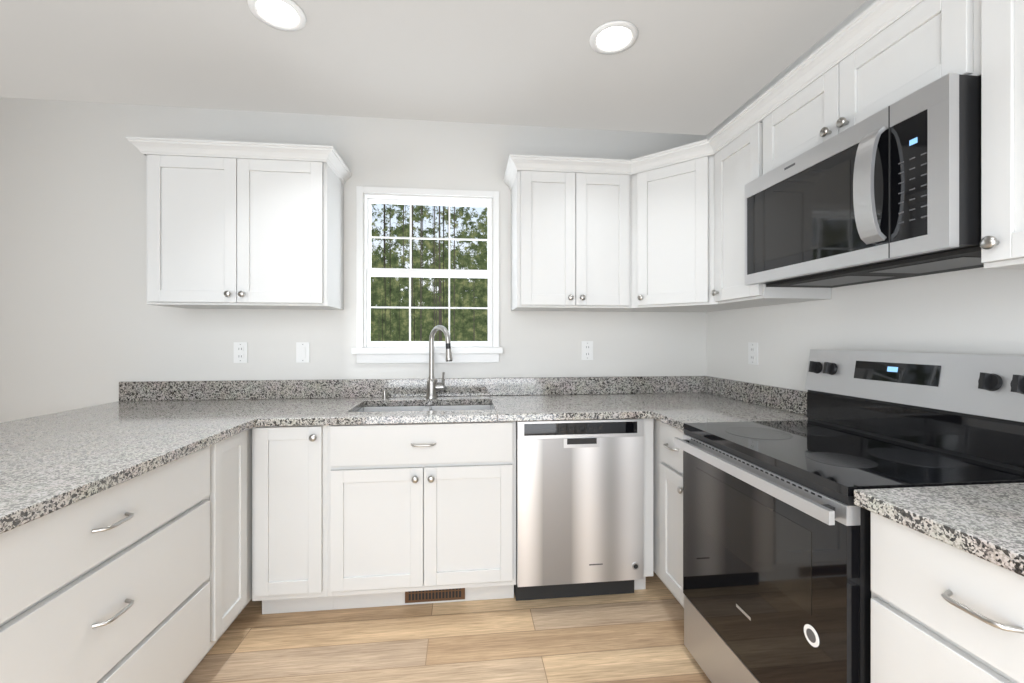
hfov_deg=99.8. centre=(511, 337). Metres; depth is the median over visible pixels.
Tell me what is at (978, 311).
wall
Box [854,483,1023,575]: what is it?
countertop
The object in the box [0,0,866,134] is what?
ceiling
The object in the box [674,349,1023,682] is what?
electric range
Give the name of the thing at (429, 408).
double-bowl sink
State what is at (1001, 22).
upper cabinet
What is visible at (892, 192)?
over-the-range microwave
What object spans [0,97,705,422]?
wall
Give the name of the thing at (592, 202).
upper cabinet
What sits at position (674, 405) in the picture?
countertop
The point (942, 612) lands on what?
base cabinet
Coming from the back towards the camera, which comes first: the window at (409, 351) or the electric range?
the window at (409, 351)
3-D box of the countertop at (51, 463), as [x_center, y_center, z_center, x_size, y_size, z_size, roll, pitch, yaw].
[-1.461,0.360,0.706,0.988,0.034,2.100,0,0,-6]
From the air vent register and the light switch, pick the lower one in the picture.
the air vent register
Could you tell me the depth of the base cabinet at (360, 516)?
1.88 m
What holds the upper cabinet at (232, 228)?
attached to the wall at (83, 324)
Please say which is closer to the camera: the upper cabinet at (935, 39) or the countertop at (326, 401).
the upper cabinet at (935, 39)
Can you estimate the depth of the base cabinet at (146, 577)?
1.16 m
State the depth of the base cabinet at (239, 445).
1.76 m
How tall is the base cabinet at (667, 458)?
0.878 m
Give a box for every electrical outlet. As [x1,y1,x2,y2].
[234,342,247,362]
[581,341,592,359]
[748,342,757,364]
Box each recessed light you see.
[247,0,306,30]
[589,20,638,54]
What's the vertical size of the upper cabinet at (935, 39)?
0.324 m
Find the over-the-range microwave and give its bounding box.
[745,73,983,287]
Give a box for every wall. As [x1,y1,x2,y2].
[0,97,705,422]
[706,0,1023,391]
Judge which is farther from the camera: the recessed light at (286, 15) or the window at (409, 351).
the window at (409, 351)
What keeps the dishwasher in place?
on the floor
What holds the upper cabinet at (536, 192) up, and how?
attached to the wall at (83, 324)
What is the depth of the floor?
1.77 m
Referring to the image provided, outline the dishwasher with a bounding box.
[514,419,643,600]
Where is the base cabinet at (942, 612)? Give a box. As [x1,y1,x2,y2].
[871,512,1023,682]
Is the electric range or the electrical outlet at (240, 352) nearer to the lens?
the electric range
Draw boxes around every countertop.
[0,416,255,533]
[19,376,755,426]
[652,384,807,430]
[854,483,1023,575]
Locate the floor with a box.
[183,571,711,682]
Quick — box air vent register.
[405,588,464,602]
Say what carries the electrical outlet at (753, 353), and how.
attached to the wall at (978, 311)
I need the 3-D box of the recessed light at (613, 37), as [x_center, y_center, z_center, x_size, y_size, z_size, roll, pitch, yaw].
[0.433,-1.277,1.838,0.204,0.011,0.204,0,0,-6]
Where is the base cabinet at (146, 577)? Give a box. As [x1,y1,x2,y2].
[0,438,227,682]
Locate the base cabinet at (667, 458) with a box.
[653,418,684,607]
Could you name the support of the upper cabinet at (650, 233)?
attached to the wall at (978, 311)
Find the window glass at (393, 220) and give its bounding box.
[371,203,487,340]
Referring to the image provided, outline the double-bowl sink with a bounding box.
[357,405,492,411]
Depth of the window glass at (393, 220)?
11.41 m
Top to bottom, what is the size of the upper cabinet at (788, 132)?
0.324 m
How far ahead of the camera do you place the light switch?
2.46 m
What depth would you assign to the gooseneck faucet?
2.44 m
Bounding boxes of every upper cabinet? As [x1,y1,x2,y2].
[125,136,351,309]
[507,154,562,310]
[563,157,646,311]
[623,139,740,311]
[707,100,830,307]
[759,56,814,176]
[815,0,978,145]
[979,0,1023,269]
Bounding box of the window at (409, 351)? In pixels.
[351,186,502,362]
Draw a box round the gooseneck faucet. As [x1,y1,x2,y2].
[382,325,452,398]
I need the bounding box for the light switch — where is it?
[296,342,309,362]
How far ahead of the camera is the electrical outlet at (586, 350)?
2.64 m
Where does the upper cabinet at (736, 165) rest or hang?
attached to the wall at (978, 311)

